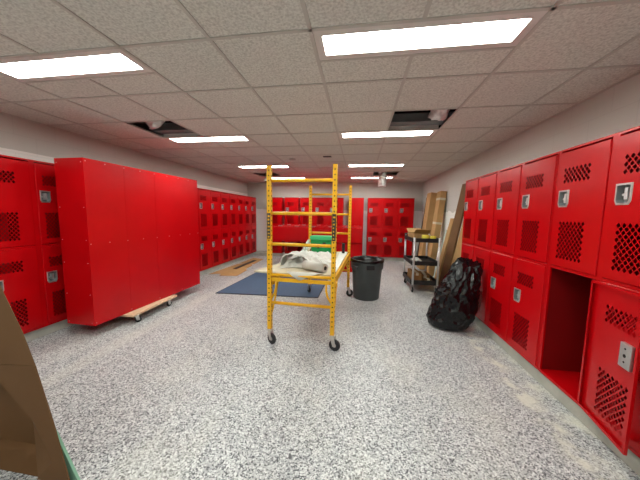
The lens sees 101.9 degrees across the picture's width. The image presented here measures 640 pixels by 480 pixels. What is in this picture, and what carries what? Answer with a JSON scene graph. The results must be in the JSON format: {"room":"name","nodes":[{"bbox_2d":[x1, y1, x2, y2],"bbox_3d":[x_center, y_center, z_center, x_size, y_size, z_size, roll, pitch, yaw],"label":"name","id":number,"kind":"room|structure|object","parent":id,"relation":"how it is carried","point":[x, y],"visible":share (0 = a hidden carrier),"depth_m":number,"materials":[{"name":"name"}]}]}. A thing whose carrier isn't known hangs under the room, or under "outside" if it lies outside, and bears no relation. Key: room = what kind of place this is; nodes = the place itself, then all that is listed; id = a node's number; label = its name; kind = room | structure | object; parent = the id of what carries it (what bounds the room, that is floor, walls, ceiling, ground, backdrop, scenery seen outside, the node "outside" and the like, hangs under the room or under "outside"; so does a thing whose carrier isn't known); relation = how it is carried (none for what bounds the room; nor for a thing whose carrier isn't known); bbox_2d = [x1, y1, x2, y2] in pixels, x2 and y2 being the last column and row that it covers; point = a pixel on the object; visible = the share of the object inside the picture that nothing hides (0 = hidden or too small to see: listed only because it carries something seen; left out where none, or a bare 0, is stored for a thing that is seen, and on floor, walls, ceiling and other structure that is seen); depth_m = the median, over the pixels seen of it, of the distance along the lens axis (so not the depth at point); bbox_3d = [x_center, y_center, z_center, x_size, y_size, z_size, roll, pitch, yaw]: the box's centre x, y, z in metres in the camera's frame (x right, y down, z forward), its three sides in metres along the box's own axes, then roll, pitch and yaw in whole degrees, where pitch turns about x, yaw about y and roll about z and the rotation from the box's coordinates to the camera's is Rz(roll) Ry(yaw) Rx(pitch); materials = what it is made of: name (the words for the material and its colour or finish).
{"room":"locker room","nodes":[
{"label":"locker room","id":0,"kind":"room"},
{"bbox_2d":[0,113,247,195],"bbox_3d":[-3.345,-0.580,3.827,0.150,3.100,10.750,2,6,8],"label":"wall","id":1,"kind":"structure","parent":0,"point":[21,138],"depth_m":3.56,"materials":[{"name":"white paint"}]},
{"bbox_2d":[24,253,253,341],"bbox_3d":[-2.881,0.769,5.462,0.370,0.108,7.350,2,6,8],"label":"baseboard","id":2,"kind":"structure","parent":1,"relation":"attached to","point":[38,333],"depth_m":3.04,"materials":[{"name":"concrete"}]},
{"bbox_2d":[0,154,66,333],"bbox_3d":[-3.257,0.077,2.610,0.392,1.816,1.371,2,6,8],"label":"bank","id":3,"kind":"object","parent":2,"relation":"on","point":[31,265],"visible":0.67,"depth_m":2.77,"materials":[{"name":"red metal"}]},
{"bbox_2d":[197,188,229,270],"bbox_3d":[-2.698,-0.279,6.308,0.392,1.816,1.371,2,6,8],"label":"bank","id":4,"kind":"object","parent":2,"relation":"on","point":[213,206],"visible":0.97,"depth_m":6.16,"materials":[{"name":"red metal"}]},
{"bbox_2d":[229,193,256,260],"bbox_3d":[-2.460,-0.431,7.884,0.392,1.816,1.828,2,6,8],"label":"bank","id":5,"kind":"object","parent":2,"relation":"on","point":[242,209],"visible":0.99,"depth_m":7.73,"materials":[{"name":"red metal"}]},
{"bbox_2d":[133,111,454,134],"bbox_3d":[-0.418,-1.474,3.298,5.740,0.110,0.158,2,6,8],"label":"trim","id":6,"kind":"structure","parent":1,"relation":"attached to","point":[403,119],"depth_m":3.07,"materials":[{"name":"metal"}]},
{"bbox_2d":[256,172,397,173],"bbox_3d":[0.124,-1.825,6.886,5.740,0.100,0.073,2,6,8],"label":"trim","id":7,"kind":"structure","parent":1,"relation":"attached to","point":[374,172],"depth_m":6.67,"materials":[{"name":"metal"}]},
{"bbox_2d":[164,109,455,127],"bbox_3d":[-0.408,-2.085,3.239,6.040,0.100,10.750,2,6,8],"label":"deck","id":8,"kind":"object","parent":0,"point":[421,111],"depth_m":4.29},
{"bbox_2d":[145,121,164,128],"bbox_3d":[-2.227,-1.694,2.680,0.241,0.762,1.286,3,6,21],"label":"duct","id":9,"kind":"object","parent":8,"relation":"hanging from","point":[153,125],"visible":0.06,"depth_m":3.16,"materials":[{"name":"silver metal"}]},
{"bbox_2d":[378,172,386,186],"bbox_3d":[1.699,-1.827,6.226,0.621,1.079,0.239,6,7,39],"label":"duct","id":10,"kind":"object","parent":8,"relation":"hanging from","point":[382,177],"visible":0.25,"depth_m":6.31,"materials":[{"name":"silver metal"}]},
{"bbox_2d":[428,109,449,120],"bbox_3d":[1.243,-1.579,2.213,0.315,0.789,1.130,0,6,-5],"label":"duct","id":11,"kind":"object","parent":8,"relation":"hanging from","point":[439,115],"visible":0.11,"depth_m":2.66,"materials":[{"name":"silver metal"}]},
{"bbox_2d":[0,255,639,479],"bbox_3d":[-0.458,1.109,3.554,6.140,0.120,10.850,2,6,8],"label":"floor","id":12,"kind":"structure","parent":0,"point":[197,388],"depth_m":2.00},
{"bbox_2d":[0,285,69,479],"bbox_3d":[-1.737,0.625,1.419,0.987,1.219,0.171,2,6,8],"label":"cardboard box","id":13,"kind":"object","parent":12,"relation":"on","point":[29,440],"visible":1,"depth_m":1.32,"materials":[{"name":"brown cardboard"}]},
{"bbox_2d":[56,429,80,479],"bbox_3d":[-1.311,1.111,1.345,0.130,0.276,0.012,2,6,8],"label":"board","id":14,"kind":"object","parent":12,"relation":"on","point":[73,475],"visible":0.31,"depth_m":1.34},
{"bbox_2d":[121,295,176,321],"bbox_3d":[-2.490,0.944,3.627,0.490,0.133,0.820,2,6,6],"label":"dolly","id":15,"kind":"object","parent":12,"relation":"on","point":[137,312],"visible":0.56,"depth_m":3.45,"materials":[{"name":"brown wood"}]},
{"bbox_2d":[54,157,199,325],"bbox_3d":[-2.490,-0.044,3.702,0.395,1.816,1.832,2,6,10],"label":"bank","id":16,"kind":"object","parent":15,"relation":"on","point":[129,236],"visible":1,"depth_m":3.14,"materials":[{"name":"red metal"}]},
{"bbox_2d":[210,264,252,275],"bbox_3d":[-2.102,0.729,6.508,0.700,0.005,1.450,2,6,8],"label":"flattened cardboard","id":17,"kind":"object","parent":12,"relation":"on","point":[229,271],"visible":1,"depth_m":6.28,"materials":[{"name":"brown cardboard"}]},
{"bbox_2d":[233,260,256,268],"bbox_3d":[-2.033,0.661,7.136,0.130,0.008,1.279,2,6,8],"label":"strip","id":18,"kind":"object","parent":17,"relation":"on","point":[252,260],"visible":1,"depth_m":7.05,"materials":[{"name":"black"}]},
{"bbox_2d":[241,258,262,263],"bbox_3d":[-1.974,0.614,7.692,0.440,0.005,0.959,2,6,8],"label":"flattened cardboard","id":19,"kind":"object","parent":12,"relation":"on","point":[257,259],"visible":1,"depth_m":7.70,"materials":[{"name":"brown cardboard"}]},
{"bbox_2d":[216,272,326,297],"bbox_3d":[-0.763,0.849,5.470,1.820,0.012,2.180,2,6,8],"label":"floor mat","id":20,"kind":"object","parent":12,"relation":"on","point":[256,283],"visible":0.46,"depth_m":4.85,"materials":[{"name":"blue"}]},
{"bbox_2d":[266,164,352,350],"bbox_3d":[0.009,0.107,3.579,0.849,1.885,1.970,2,6,11],"label":"scaffold","id":21,"kind":"object","parent":12,"relation":"on","point":[272,278],"visible":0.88,"depth_m":2.67,"materials":[{"name":"yellow painted steel"},{"name":"plywood"},{"name":"black rubber"}]},
{"bbox_2d":[254,252,339,275],"bbox_3d":[-0.156,0.281,3.614,0.910,0.014,1.745,2,6,8],"label":"board","id":22,"kind":"object","parent":21,"relation":"on","point":[276,268],"visible":0.27,"depth_m":2.91,"materials":[{"name":"beige wood"}]},
{"bbox_2d":[280,250,330,267],"bbox_3d":[-0.124,0.203,3.473,0.592,0.166,1.049,2,6,8],"label":"plastic sheet","id":23,"kind":"object","parent":22,"relation":"on","point":[296,260],"visible":0.88,"depth_m":3.18,"materials":[{"name":"white plastic"}]},
{"bbox_2d":[302,260,327,272],"bbox_3d":[-0.058,0.294,2.886,0.300,0.100,0.100,5,7,39],"label":"paper roll","id":24,"kind":"object","parent":22,"relation":"on","point":[309,265],"visible":1,"depth_m":2.83,"materials":[{"name":"white paper"}]},
{"bbox_2d":[310,235,331,252],"bbox_3d":[0.030,0.078,4.148,0.346,0.290,0.216,2,6,11],"label":"tote","id":25,"kind":"object","parent":22,"relation":"on","point":[315,239],"visible":0.55,"depth_m":4.05,"materials":[{"name":"plastic"}]},
{"bbox_2d":[311,240,331,252],"bbox_3d":[0.030,0.105,4.151,0.329,0.235,0.199,2,6,11],"label":"tub","id":26,"kind":"object","parent":25,"relation":"in","point":[315,249],"depth_m":4.06,"materials":[{"name":"green plastic"}]},
{"bbox_2d":[330,252,347,273],"bbox_3d":[0.280,0.280,3.555,0.130,0.012,1.630,2,6,8],"label":"sheet","id":27,"kind":"object","parent":22,"relation":"on","point":[341,256],"visible":0.71,"depth_m":3.60,"materials":[{"name":"white paper"}]},
{"bbox_2d":[342,243,344,252],"bbox_3d":[0.376,0.133,4.172,0.040,0.160,0.040,-1,6,-14],"label":"tool","id":28,"kind":"object","parent":27,"relation":"on","point":[343,244],"visible":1,"depth_m":4.16,"materials":[{"name":"black plastic"}]},
{"bbox_2d":[287,271,322,279],"bbox_3d":[-0.172,0.373,2.737,0.400,0.075,0.134,2,6,8],"label":"sheet","id":29,"kind":"object","parent":21,"relation":"on","point":[294,274],"visible":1,"depth_m":2.68,"materials":[{"name":"grey paper"}]},
{"bbox_2d":[342,260,351,271],"bbox_3d":[0.455,0.515,7.303,1.371,0.357,1.816,2,6,8],"label":"bank","id":30,"kind":"object","parent":12,"relation":"on","point":[345,267],"visible":0.02,"depth_m":6.36,"materials":[{"name":"red metal"}]},
{"bbox_2d":[336,242,361,256],"bbox_3d":[0.460,0.153,7.267,1.371,0.357,1.816,2,6,8],"label":"bank","id":31,"kind":"object","parent":30,"relation":"on","point":[356,248],"visible":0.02,"depth_m":6.31,"materials":[{"name":"red metal"}]},
{"bbox_2d":[272,224,361,242],"bbox_3d":[0.005,-0.221,7.279,2.285,0.357,1.816,2,6,8],"label":"bank","id":32,"kind":"object","parent":31,"relation":"on","point":[288,232],"visible":0.77,"depth_m":6.45,"materials":[{"name":"red metal"}]},
{"bbox_2d":[351,257,383,300],"bbox_3d":[0.791,0.652,4.417,0.556,0.660,0.558,2,6,8],"label":"trash can","id":33,"kind":"object","parent":12,"relation":"on","point":[366,277],"visible":0.82,"depth_m":4.22,"materials":[{"name":"grey plastic"}]},
{"bbox_2d":[351,256,383,263],"bbox_3d":[0.793,0.593,4.413,0.567,0.587,0.567,2,6,8],"label":"liner","id":34,"kind":"object","parent":33,"relation":"in","point":[356,259],"visible":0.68,"depth_m":4.50,"materials":[{"name":"black plastic"}]},
{"bbox_2d":[403,233,440,292],"bbox_3d":[1.959,0.411,5.088,0.511,1.043,0.867,2,6,6],"label":"utility cart","id":35,"kind":"object","parent":12,"relation":"on","point":[426,261],"visible":0.87,"depth_m":4.72,"materials":[{"name":"black plastic"}]},
{"bbox_2d":[407,268,420,279],"bbox_3d":[1.833,0.677,5.067,0.150,0.171,0.441,1,6,6],"label":"carton","id":36,"kind":"object","parent":35,"relation":"in","point":[417,275],"visible":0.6,"depth_m":4.96,"materials":[{"name":"cardboard"}]},
{"bbox_2d":[407,228,430,237],"bbox_3d":[1.929,-0.121,5.100,0.300,0.196,0.510,1,6,0],"label":"cardboard box","id":37,"kind":"object","parent":35,"relation":"on","point":[412,232],"visible":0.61,"depth_m":4.94,"materials":[{"name":"brown cardboard"}]},
{"bbox_2d":[403,272,438,285],"bbox_3d":[1.944,0.747,5.082,0.500,0.085,0.730,2,6,6],"label":"shelf","id":38,"kind":"object","parent":35,"relation":"attached to","point":[434,282],"depth_m":4.74,"materials":[{"name":"black plastic"}]},
{"bbox_2d":[405,235,438,242],"bbox_3d":[1.956,-0.024,5.005,0.500,0.075,0.730,2,6,6],"label":"shelf","id":39,"kind":"object","parent":35,"relation":"attached to","point":[423,240],"depth_m":4.66,"materials":[{"name":"black plastic"}]},
{"bbox_2d":[404,255,439,265],"bbox_3d":[1.949,0.394,5.047,0.500,0.075,0.730,2,6,6],"label":"shelf","id":40,"kind":"object","parent":35,"relation":"attached to","point":[426,260],"depth_m":4.81,"materials":[{"name":"black plastic"}]},
{"bbox_2d":[419,271,429,279],"bbox_3d":[2.041,0.705,5.127,0.160,0.111,0.401,2,6,13],"label":"carton","id":41,"kind":"object","parent":35,"relation":"in","point":[424,274],"visible":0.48,"depth_m":4.95,"materials":[{"name":"cardboard"}]},
{"bbox_2d":[417,198,426,255],"bbox_3d":[2.938,-0.251,7.441,0.235,1.922,0.330,2,6,8],"label":"board","id":42,"kind":"object","parent":12,"relation":"on","point":[426,198],"visible":0.11,"depth_m":7.53,"materials":[{"name":"brown"}]},
{"bbox_2d":[416,192,436,269],"bbox_3d":[2.783,-0.228,6.781,0.343,1.976,0.380,2,6,8],"label":"carton","id":43,"kind":"object","parent":12,"relation":"on","point":[431,197],"visible":0.71,"depth_m":6.59,"materials":[{"name":"cardboard"}]},
{"bbox_2d":[426,191,446,275],"bbox_3d":[2.686,-0.142,6.042,0.313,1.953,0.282,2,6,8],"label":"carton","id":44,"kind":"object","parent":12,"relation":"on","point":[441,195],"visible":0.67,"depth_m":5.92,"materials":[{"name":"cardboard"}]},
{"bbox_2d":[433,230,446,276],"bbox_3d":[2.670,0.325,5.713,0.225,1.104,0.260,2,6,8],"label":"board","id":45,"kind":"object","parent":12,"relation":"on","point":[445,230],"visible":0.2,"depth_m":5.77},
{"bbox_2d":[434,218,453,278],"bbox_3d":[2.559,0.230,5.325,0.331,1.346,0.200,2,6,8],"label":"board","id":46,"kind":"object","parent":12,"relation":"on","point":[444,248],"visible":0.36,"depth_m":5.28,"materials":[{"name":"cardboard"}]},
{"bbox_2d":[438,183,465,285],"bbox_3d":[2.484,-0.040,4.828,0.355,1.997,0.350,2,6,8],"label":"board","id":47,"kind":"object","parent":12,"relation":"on","point":[457,222],"visible":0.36,"depth_m":4.79,"materials":[{"name":"brown wood"}]},
{"bbox_2d":[426,257,482,330],"bbox_3d":[1.687,0.659,3.278,0.617,0.896,0.480,2,6,8],"label":"trash bag","id":48,"kind":"object","parent":12,"relation":"on","point":[453,306],"visible":1,"depth_m":3.11,"materials":[{"name":"black plastic"}]},
{"bbox_2d":[451,223,462,264],"bbox_3d":[2.387,0.037,4.291,0.385,1.948,0.550,2,6,8],"label":"board","id":49,"kind":"object","parent":12,"relation":"on","point":[457,254],"visible":0.04,"depth_m":4.48,"materials":[{"name":"wood"}]},
{"bbox_2d":[0,0,639,182],"bbox_3d":[-0.419,-1.378,3.308,5.740,0.016,10.450,2,6,8],"label":"ceiling","id":50,"kind":"structure","parent":0,"point":[574,37],"depth_m":1.98,"materials":[{"name":"tile"}]},
{"bbox_2d":[0,49,152,81],"bbox_3d":[-1.841,-1.278,1.872,1.195,0.064,0.281,2,6,8],"label":"ceiling light","id":51,"kind":"object","parent":50,"relation":"attached to","point":[114,61],"visible":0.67,"depth_m":1.89,"materials":[{"name":"white plastic"}]},
{"bbox_2d":[0,54,138,75],"bbox_3d":[-1.841,-1.267,1.874,1.099,0.008,0.185,2,6,8],"label":"diffuser","id":52,"kind":"object","parent":51,"relation":"attached to","point":[89,64],"depth_m":1.89,"materials":[{"name":"white plastic"}]},
{"bbox_2d":[164,133,251,142],"bbox_3d":[-1.569,-1.452,3.672,1.195,0.064,0.281,2,6,8],"label":"ceiling light","id":53,"kind":"object","parent":50,"relation":"attached to","point":[181,139],"visible":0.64,"depth_m":3.69,"materials":[{"name":"white plastic"}]},
{"bbox_2d":[174,137,245,140],"bbox_3d":[-1.569,-1.440,3.674,1.099,0.008,0.185,2,6,8],"label":"diffuser","id":54,"kind":"object","parent":53,"relation":"attached to","point":[190,138],"depth_m":3.70,"materials":[{"name":"white plastic"}]},
{"bbox_2d":[236,166,290,167],"bbox_3d":[-1.252,-1.654,5.773,1.195,0.064,0.281,2,6,8],"label":"ceiling light","id":55,"kind":"object","parent":50,"relation":"attached to","point":[236,166],"visible":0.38,"depth_m":5.82,"materials":[{"name":"white plastic"}]},
{"bbox_2d":[242,166,286,166],"bbox_3d":[-1.252,-1.642,5.774,1.099,0.008,0.185,2,6,8],"label":"diffuser","id":56,"kind":"object","parent":55,"relation":"attached to","point":[242,166],"depth_m":5.80,"materials":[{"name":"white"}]},
{"bbox_2d":[272,178,306,178],"bbox_3d":[-0.980,-1.828,7.573,1.195,0.064,0.281,2,6,8],"label":"ceiling light","id":57,"kind":"object","parent":50,"relation":"attached to","point":[272,178],"visible":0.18,"depth_m":7.66,"materials":[{"name":"white plastic"}]},
{"bbox_2d":[350,177,393,178],"bbox_3d":[1.431,-1.755,7.216,1.195,0.064,0.281,2,6,8],"label":"ceiling light","id":58,"kind":"object","parent":50,"relation":"attached to","point":[350,177],"visible":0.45,"depth_m":7.25,"materials":[{"name":"white plastic"}]},
{"bbox_2d":[347,164,405,166],"bbox_3d":[1.159,-1.582,5.416,1.195,0.064,0.281,2,6,8],"label":"ceiling light","id":59,"kind":"object","parent":50,"relation":"attached to","point":[374,165],"visible":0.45,"depth_m":5.48,"materials":[{"name":"white plastic"}]},
{"bbox_2d":[349,165,394,165],"bbox_3d":[1.159,-1.570,5.417,1.099,0.008,0.185,2,6,8],"label":"diffuser","id":60,"kind":"object","parent":59,"relation":"attached to","point":[349,165],"depth_m":5.49,"materials":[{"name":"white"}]},
{"bbox_2d":[339,125,438,138],"bbox_3d":[0.842,-1.379,3.316,1.195,0.064,0.281,2,6,8],"label":"ceiling light","id":61,"kind":"object","parent":50,"relation":"attached to","point":[410,133],"visible":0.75,"depth_m":3.31,"materials":[{"name":"white plastic"}]},
{"bbox_2d":[343,131,431,136],"bbox_3d":[0.842,-1.367,3.317,1.099,0.008,0.185,2,6,8],"label":"diffuser","id":62,"kind":"object","parent":61,"relation":"attached to","point":[389,133],"depth_m":3.35,"materials":[{"name":"white plastic"}]},
{"bbox_2d":[313,11,547,59],"bbox_3d":[0.570,-1.206,1.515,1.195,0.064,0.281,2,6,8],"label":"ceiling light","id":63,"kind":"object","parent":50,"relation":"attached to","point":[507,30],"visible":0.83,"depth_m":1.52,"materials":[{"name":"white plastic"}]},
{"bbox_2d":[323,19,527,52],"bbox_3d":[0.570,-1.194,1.516,1.099,0.008,0.185,2,6,8],"label":"diffuser","id":64,"kind":"object","parent":63,"relation":"attached to","point":[493,31],"depth_m":1.53,"materials":[{"name":"white plastic"}]},
{"bbox_2d":[0,0,639,182],"bbox_3d":[-0.419,-1.367,3.310,5.740,0.006,10.450,2,6,8],"label":"grid","id":65,"kind":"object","parent":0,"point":[556,6],"depth_m":2.00,"materials":[{"name":"grey"}]},
{"bbox_2d":[247,173,422,255],"bbox_3d":[0.355,-0.995,8.613,5.740,3.100,0.150,2,6,8],"label":"wall","id":66,"kind":"structure","parent":0,"point":[258,190],"depth_m":8.47,"materials":[{"name":"white paint"}]},
{"bbox_2d":[254,251,403,260],"bbox_3d":[0.482,0.523,8.481,5.360,0.108,0.360,2,6,8],"label":"baseboard","id":67,"kind":"structure","parent":66,"relation":"attached to","point":[260,253],"depth_m":8.55,"materials":[{"name":"concrete"}]},
{"bbox_2d":[272,197,284,252],"bbox_3d":[-1.436,-0.491,8.652,0.457,1.816,0.392,2,6,8],"label":"bank","id":68,"kind":"object","parent":67,"relation":"on","point":[278,203],"visible":0.45,"depth_m":8.46,"materials":[{"name":"red metal"}]},
{"bbox_2d":[285,197,299,252],"bbox_3d":[-0.897,-0.475,8.572,0.457,1.816,0.392,2,6,8],"label":"bank","id":69,"kind":"object","parent":67,"relation":"on","point":[292,204],"visible":0.65,"depth_m":8.36,"materials":[{"name":"red metal"}]},
{"bbox_2d":[300,197,343,250],"bbox_3d":[0.064,-0.446,8.430,1.371,1.816,0.392,2,6,8],"label":"bank","id":70,"kind":"object","parent":67,"relation":"on","point":[318,204],"visible":0.29,"depth_m":8.22,"materials":[{"name":"red metal"}]},
{"bbox_2d":[348,198,363,255],"bbox_3d":[1.138,-0.413,8.271,0.457,1.816,0.392,2,6,8],"label":"bank","id":71,"kind":"object","parent":67,"relation":"on","point":[357,212],"visible":0.52,"depth_m":8.03,"materials":[{"name":"red metal"}]},
{"bbox_2d":[366,198,414,257],"bbox_3d":[2.160,-0.383,8.120,1.371,1.816,0.392,2,6,8],"label":"bank","id":72,"kind":"object","parent":67,"relation":"on","point":[388,219],"visible":0.94,"depth_m":7.95,"materials":[{"name":"red metal"}]},
{"bbox_2d":[421,74,639,271],"bbox_3d":[2.479,-0.405,2.965,0.150,3.100,10.750,2,6,8],"label":"wall","id":73,"kind":"structure","parent":0,"point":[616,109],"depth_m":2.65,"materials":[{"name":"white paint"}]},
{"bbox_2d":[473,316,639,475],"bbox_3d":[1.872,1.283,1.004,0.375,0.108,6.090,2,6,8],"label":"baseboard","id":74,"kind":"structure","parent":73,"relation":"attached to","point":[631,459],"depth_m":1.95,"materials":[{"name":"concrete"}]},
{"bbox_2d":[461,151,560,369],"bbox_3d":[2.185,0.123,2.997,0.392,1.816,1.828,2,6,8],"label":"bank","id":75,"kind":"object","parent":74,"relation":"on","point":[508,220],"visible":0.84,"depth_m":2.60,"materials":[{"name":"red metal"}]},
{"bbox_2d":[538,126,639,457],"bbox_3d":[1.906,0.274,1.429,0.475,1.816,1.371,2,6,8],"label":"bank","id":76,"kind":"object","parent":74,"relation":"on","point":[590,347],"visible":1,"depth_m":1.68,"materials":[{"name":"red metal"}]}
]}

